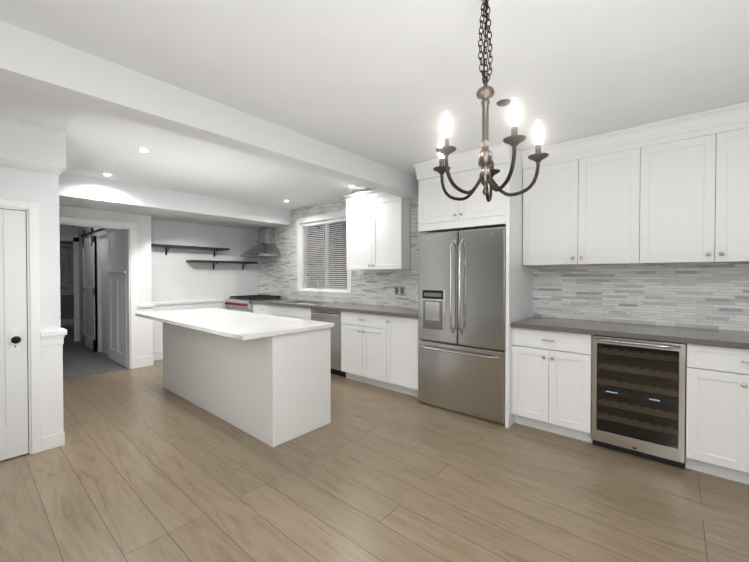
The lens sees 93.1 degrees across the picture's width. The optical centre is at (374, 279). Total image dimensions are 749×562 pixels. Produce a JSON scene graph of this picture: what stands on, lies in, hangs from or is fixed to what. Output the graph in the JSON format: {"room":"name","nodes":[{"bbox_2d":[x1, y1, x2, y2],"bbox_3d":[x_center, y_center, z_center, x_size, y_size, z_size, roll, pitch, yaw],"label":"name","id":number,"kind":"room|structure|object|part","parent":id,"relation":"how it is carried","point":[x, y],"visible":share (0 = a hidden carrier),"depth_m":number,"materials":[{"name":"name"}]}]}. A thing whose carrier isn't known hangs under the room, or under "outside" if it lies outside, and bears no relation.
{"room":"kitchen","nodes":[
{"label":"kitchen","id":0,"kind":"room"},
{"bbox_2d":[0,166,60,445],"bbox_3d":[-3.744,0.082,1.323,0.120,2.460,3.870,1,1,41],"label":"wall","id":1,"kind":"structure","parent":0,"point":[41,189],"depth_m":2.69,"materials":[{"name":"paint"}]},
{"bbox_2d":[0,209,27,460],"bbox_3d":[-2.799,0.397,2.327,0.107,1.791,0.748,1,1,41],"label":"door","id":2,"kind":"structure","parent":1,"relation":"in","point":[13,387],"depth_m":2.57,"materials":[{"name":"white wood"}]},
{"bbox_3d":[-2.581,0.437,2.552,0.067,0.160,0.052,1,1,41],"label":"door knob","id":3,"kind":"part","parent":2,"relation":"part of","materials":[{"name":"black metal"}]},
{"bbox_2d":[0,199,66,453],"bbox_3d":[-3.681,0.378,1.374,0.154,1.867,3.784,1,1,41],"label":"trim","id":4,"kind":"structure","parent":1,"relation":"attached to","point":[45,393],"depth_m":2.65,"materials":[{"name":"white wood"}]},
{"bbox_2d":[60,241,73,318],"bbox_3d":[-8.807,-0.009,8.850,0.120,2.460,4.740,1,1,41],"label":"wall","id":5,"kind":"structure","parent":0,"point":[67,306],"depth_m":9.47,"materials":[{"name":"grey paint"}]},
{"bbox_2d":[60,247,73,290],"bbox_3d":[-8.234,-0.286,9.475,0.056,1.160,0.900,1,1,41],"label":"window","id":6,"kind":"structure","parent":5,"relation":"in","point":[66,269],"depth_m":9.48,"materials":[{"name":"white"}]},
{"bbox_2d":[60,225,77,241],"bbox_3d":[-6.248,0.015,6.920,0.120,2.460,0.730,1,1,41],"label":"wall","id":7,"kind":"structure","parent":0,"point":[68,231],"depth_m":7.02,"materials":[{"name":"paint"}]},
{"bbox_2d":[60,237,79,341],"bbox_3d":[-6.200,0.202,6.875,0.020,2.085,0.740,1,1,41],"label":"trim","id":8,"kind":"structure","parent":7,"relation":"attached to","point":[75,245],"depth_m":7.12,"materials":[{"name":"white wood"}]},
{"bbox_2d":[81,228,104,350],"bbox_3d":[-4.817,0.162,6.133,1.920,2.144,0.069,1,1,41],"label":"barn door","id":9,"kind":"structure","parent":7,"relation":"in","point":[89,266],"depth_m":6.32,"materials":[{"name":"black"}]},
{"bbox_3d":[-4.817,-0.748,6.122,1.920,0.324,0.069,1,1,41],"label":"barn door rail","id":10,"kind":"part","parent":9,"relation":"part of","materials":[{"name":"black metal"}]},
{"bbox_2d":[59,206,154,354],"bbox_3d":[-5.015,0.059,3.283,0.120,2.460,5.200,1,1,41],"label":"wall","id":11,"kind":"structure","parent":0,"point":[145,225],"depth_m":5.21,"materials":[{"name":"paint"}]},
{"bbox_2d":[96,229,126,367],"bbox_3d":[-4.200,0.215,5.636,1.685,2.090,0.045,1,1,41],"label":"trim","id":12,"kind":"structure","parent":11,"relation":"attached to","point":[117,324],"depth_m":5.52,"materials":[{"name":"white wood"}]},
{"bbox_2d":[59,216,223,368],"bbox_3d":[-4.635,0.247,3.842,0.334,2.070,6.300,1,1,41],"label":"trim","id":13,"kind":"structure","parent":11,"relation":"attached to","point":[145,346],"depth_m":5.07,"materials":[{"name":"white wood"}]},
{"bbox_2d":[155,219,256,308],"bbox_3d":[-2.936,0.023,6.202,0.150,2.460,1.900,1,1,41],"label":"wall","id":14,"kind":"structure","parent":0,"point":[172,275],"depth_m":6.06,"materials":[{"name":"paint"}]},
{"bbox_2d":[151,244,229,256],"bbox_3d":[-3.004,-0.463,5.791,0.268,0.147,1.205,1,1,41],"label":"shelf","id":15,"kind":"object","parent":14,"relation":"attached to","point":[186,247],"visible":0.98,"depth_m":5.68,"materials":[{"name":"grey wood"}]},
{"bbox_2d":[186,260,257,269],"bbox_3d":[-2.639,-0.248,6.221,0.268,0.147,1.160,1,1,41],"label":"shelf","id":16,"kind":"object","parent":14,"relation":"attached to","point":[216,262],"visible":1,"depth_m":6.12,"materials":[{"name":"grey wood"}]},
{"bbox_2d":[0,325,748,561],"bbox_3d":[-3.347,1.319,3.234,15.740,0.060,7.270,1,1,41],"label":"floor","id":17,"kind":"structure","parent":0,"point":[142,464],"depth_m":2.18,"materials":[{"name":"brown wood"}]},
{"bbox_2d":[163,324,330,446],"bbox_3d":[-1.452,0.851,3.695,2.275,0.866,0.600,1,1,41],"label":"kitchen island","id":18,"kind":"object","parent":17,"relation":"on","point":[265,378],"depth_m":3.04,"materials":[{"name":"white wood"}]},
{"bbox_2d":[135,308,333,339],"bbox_3d":[-1.544,0.402,3.609,2.360,0.034,0.880,1,1,41],"label":"island countertop","id":19,"kind":"structure","parent":18,"relation":"on","point":[234,325],"depth_m":3.21,"materials":[{"name":"white stone"}]},
{"bbox_2d":[225,294,281,312],"bbox_3d":[-2.164,0.769,6.317,0.765,0.965,0.712,1,1,41],"label":"range","id":20,"kind":"object","parent":17,"relation":"on","point":[243,303],"visible":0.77,"depth_m":6.11,"materials":[{"name":"silver metal"}]},
{"bbox_2d":[253,303,272,314],"bbox_3d":[-1.611,0.820,5.907,0.600,0.874,0.635,1,1,41],"label":"base cabinet","id":21,"kind":"object","parent":17,"relation":"on","point":[259,308],"visible":0.15,"depth_m":5.68,"materials":[{"name":"white wood"}]},
{"bbox_2d":[273,303,310,319],"bbox_3d":[-1.040,0.825,5.420,0.900,0.875,0.634,1,1,41],"label":"base cabinet","id":22,"kind":"object","parent":17,"relation":"on","point":[293,312],"visible":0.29,"depth_m":5.19,"materials":[{"name":"white wood"}]},
{"bbox_2d":[251,298,417,317],"bbox_3d":[-0.590,0.372,5.024,3.288,0.039,0.630,1,1,41],"label":"countertop","id":23,"kind":"structure","parent":22,"relation":"on","point":[409,312],"depth_m":4.69,"materials":[{"name":"grey stone"}]},
{"bbox_2d":[304,273,320,301],"bbox_3d":[-0.964,0.120,5.550,0.186,0.452,0.228,1,1,41],"label":"faucet","id":24,"kind":"object","parent":23,"relation":"on","point":[318,293],"visible":1,"depth_m":5.58,"materials":[{"name":"silver metal"}]},
{"bbox_2d":[311,308,345,376],"bbox_3d":[-0.483,0.833,4.917,0.596,0.872,0.662,1,1,41],"label":"dishwasher","id":25,"kind":"object","parent":17,"relation":"on","point":[329,316],"visible":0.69,"depth_m":4.61,"materials":[{"name":"silver metal"}]},
{"bbox_2d":[341,311,390,389],"bbox_3d":[0.039,0.837,4.498,0.740,0.874,0.635,1,1,41],"label":"base cabinet","id":26,"kind":"object","parent":17,"relation":"on","point":[363,347],"visible":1,"depth_m":4.26,"materials":[{"name":"white wood"}]},
{"bbox_2d":[386,316,420,396],"bbox_3d":[0.492,0.842,4.112,0.450,0.874,0.634,1,1,41],"label":"base cabinet","id":27,"kind":"object","parent":17,"relation":"on","point":[402,354],"visible":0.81,"depth_m":3.91,"materials":[{"name":"white wood"}]},
{"bbox_2d":[418,161,532,427],"bbox_3d":[1.016,0.129,3.625,0.952,2.310,0.679,1,1,41],"label":"surround","id":28,"kind":"object","parent":17,"relation":"on","point":[439,210],"visible":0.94,"depth_m":3.27,"materials":[{"name":"white wood"}]},
{"bbox_2d":[512,327,592,442],"bbox_3d":[1.623,0.853,3.145,0.605,0.874,0.635,1,1,41],"label":"base cabinet","id":29,"kind":"object","parent":17,"relation":"on","point":[552,381],"visible":0.92,"depth_m":2.91,"materials":[{"name":"white wood"}]},
{"bbox_2d":[591,335,685,468],"bbox_3d":[2.055,0.861,2.763,0.545,0.868,0.640,1,1,41],"label":"wine cooler","id":30,"kind":"object","parent":17,"relation":"on","point":[638,395],"visible":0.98,"depth_m":2.60,"materials":[{"name":"black glass"}]},
{"bbox_2d":[685,344,748,484],"bbox_3d":[2.499,0.862,2.397,0.600,0.874,0.635,1,1,41],"label":"base cabinet","id":31,"kind":"object","parent":17,"relation":"on","point":[717,414],"visible":0.92,"depth_m":2.28,"materials":[{"name":"white wood"}]},
{"bbox_3d":[3.075,0.868,1.905,0.915,0.874,0.635,1,1,41],"label":"base cabinet","id":32,"kind":"object","parent":17,"relation":"on","visible":0},
{"bbox_2d":[511,316,748,348],"bbox_3d":[2.405,0.403,2.465,2.669,0.039,0.630,1,1,41],"label":"countertop","id":33,"kind":"structure","parent":32,"relation":"on","point":[718,338],"depth_m":2.65,"materials":[{"name":"grey stone"}]},
{"bbox_2d":[0,0,748,209],"bbox_3d":[-3.347,-1.221,3.204,15.740,0.100,7.270,1,1,41],"label":"ceiling","id":34,"kind":"structure","parent":0,"point":[389,83],"depth_m":1.96,"materials":[{"name":"paint"}]},
{"bbox_2d":[0,118,65,174],"bbox_3d":[-3.553,-0.967,1.226,0.280,0.360,3.750,1,1,41],"label":"soffit ceiling","id":35,"kind":"structure","parent":34,"relation":"attached to","point":[24,146],"depth_m":2.44,"materials":[{"name":"paint"}]},
{"bbox_2d":[0,84,79,131],"bbox_3d":[-3.118,-1.090,0.840,0.880,0.105,3.730,1,1,41],"label":"ceiling","id":36,"kind":"structure","parent":34,"relation":"attached to","point":[24,106],"depth_m":2.20,"materials":[{"name":"paint"}]},
{"bbox_2d":[138,148,150,152],"bbox_3d":[-2.081,-1.168,3.208,0.104,0.006,0.104,1,1,41],"label":"recessed light","id":37,"kind":"object","parent":34,"relation":"in","point":[144,150],"visible":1,"depth_m":3.21,"materials":[{"name":"white"}]},
{"bbox_2d":[59,172,289,229],"bbox_3d":[-4.132,-1.048,3.857,1.060,0.260,7.000,1,1,41],"label":"beam","id":38,"kind":"structure","parent":34,"relation":"attached to","point":[82,191],"depth_m":4.76,"materials":[{"name":"paint"}]},
{"bbox_2d":[0,20,417,199],"bbox_3d":[-1.650,-1.048,1.736,0.190,0.210,7.000,1,1,41],"label":"beam","id":39,"kind":"structure","parent":34,"relation":"attached to","point":[32,62],"depth_m":2.10,"materials":[{"name":"paint"}]},
{"bbox_2d":[433,0,548,201],"bbox_3d":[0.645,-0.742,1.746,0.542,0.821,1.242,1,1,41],"label":"chandelier","id":40,"kind":"object","parent":34,"relation":"hanging from","point":[484,94],"visible":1,"depth_m":1.38,"materials":[{"name":"brown metal"}]},
{"bbox_3d":[1.023,0.403,3.662,0.903,1.762,0.585,1,1,41],"label":"fridge","id":41,"kind":"object","parent":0,"visible":0},
{"bbox_2d":[418,227,505,424],"bbox_3d":[0.799,0.404,3.400,0.907,1.743,0.146,1,1,41],"label":"refrigerator","id":42,"kind":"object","parent":41,"relation":"attached to","point":[469,385],"depth_m":3.34,"materials":[{"name":"metal"}]},
{"bbox_3d":[0.776,0.136,3.370,0.817,1.128,0.075,1,1,41],"label":"fridge handle","id":43,"kind":"part","parent":42,"relation":"part of","materials":[{"name":"silver metal"}]},
{"bbox_3d":[1.323,0.051,3.912,9.540,2.460,0.150,1,1,41],"label":"wall","id":44,"kind":"structure","parent":0,"visible":0},
{"bbox_2d":[240,227,280,257],"bbox_3d":[-2.046,-0.676,6.373,0.600,0.541,0.449,1,1,41],"label":"range hood","id":45,"kind":"object","parent":44,"relation":"attached to","point":[265,247],"visible":1,"depth_m":6.34,"materials":[{"name":"metal"}]},
{"bbox_2d":[295,210,352,297],"bbox_3d":[-0.793,-0.385,5.665,1.320,1.300,0.165,1,1,41],"label":"kitchen window","id":46,"kind":"structure","parent":44,"relation":"in","point":[321,246],"depth_m":5.68,"materials":[{"name":"white"}]},
{"bbox_2d":[302,218,346,290],"bbox_3d":[-0.794,-0.381,5.663,1.088,1.092,0.050,1,1,41],"label":"blind","id":47,"kind":"object","parent":46,"relation":"attached to","point":[323,240],"depth_m":5.68,"materials":[{"name":"white plastic"}]},
{"bbox_2d":[343,190,410,269],"bbox_3d":[0.064,-0.623,4.613,0.925,0.990,0.401,1,1,41],"label":"upper cabinet","id":48,"kind":"object","parent":44,"relation":"attached to","point":[378,230],"visible":0.88,"depth_m":4.44,"materials":[{"name":"white wood"}]},
{"bbox_2d":[257,199,748,331],"bbox_3d":[0.839,-0.409,4.110,8.300,1.545,0.170,1,1,41],"label":"wall tile","id":49,"kind":"structure","parent":44,"relation":"attached to","point":[708,295],"depth_m":3.20,"materials":[{"name":"tile"}]},
{"bbox_2d":[395,286,398,294],"bbox_3d":[0.293,0.144,4.678,0.070,0.115,0.007,1,1,41],"label":"electrical outlet plate","id":50,"kind":"object","parent":49,"relation":"attached to","point":[396,287],"depth_m":4.67,"materials":[{"name":"grey"}]},
{"bbox_2d":[400,286,404,294],"bbox_3d":[0.361,0.145,4.620,0.070,0.115,0.007,1,1,41],"label":"electrical outlet plate","id":51,"kind":"object","parent":49,"relation":"attached to","point":[402,290],"depth_m":4.61,"materials":[{"name":"grey plastic"}]},
{"bbox_2d":[523,148,640,265],"bbox_3d":[1.812,-0.575,3.134,0.875,0.890,0.379,1,1,41],"label":"upper cabinet","id":52,"kind":"object","parent":44,"relation":"attached to","point":[584,211],"visible":0.94,"depth_m":2.97,"materials":[{"name":"white wood"}]},
{"bbox_2d":[640,127,748,263],"bbox_3d":[2.464,-0.568,2.577,0.840,0.890,0.379,1,1,41],"label":"upper cabinet","id":53,"kind":"object","parent":44,"relation":"attached to","point":[694,200],"visible":1,"depth_m":2.53,"materials":[{"name":"white wood"}]},
{"bbox_3d":[3.145,-0.561,1.996,0.950,0.890,0.379,1,1,41],"label":"upper cabinet","id":54,"kind":"object","parent":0,"visible":0},
{"bbox_2d":[413,101,748,180],"bbox_3d":[2.011,-1.089,2.720,3.622,0.148,0.741,1,1,41],"label":"crown molding","id":55,"kind":"structure","parent":54,"relation":"attached to","point":[718,120],"depth_m":2.81,"materials":[{"name":"white wood"}]},
{"bbox_3d":[0.996,-1.099,3.587,0.952,0.148,0.741,1,1,41],"label":"fridge surround crown molding","id":56,"kind":"part","parent":55,"relation":"part of","materials":[{"name":"white wood"}]}
]}

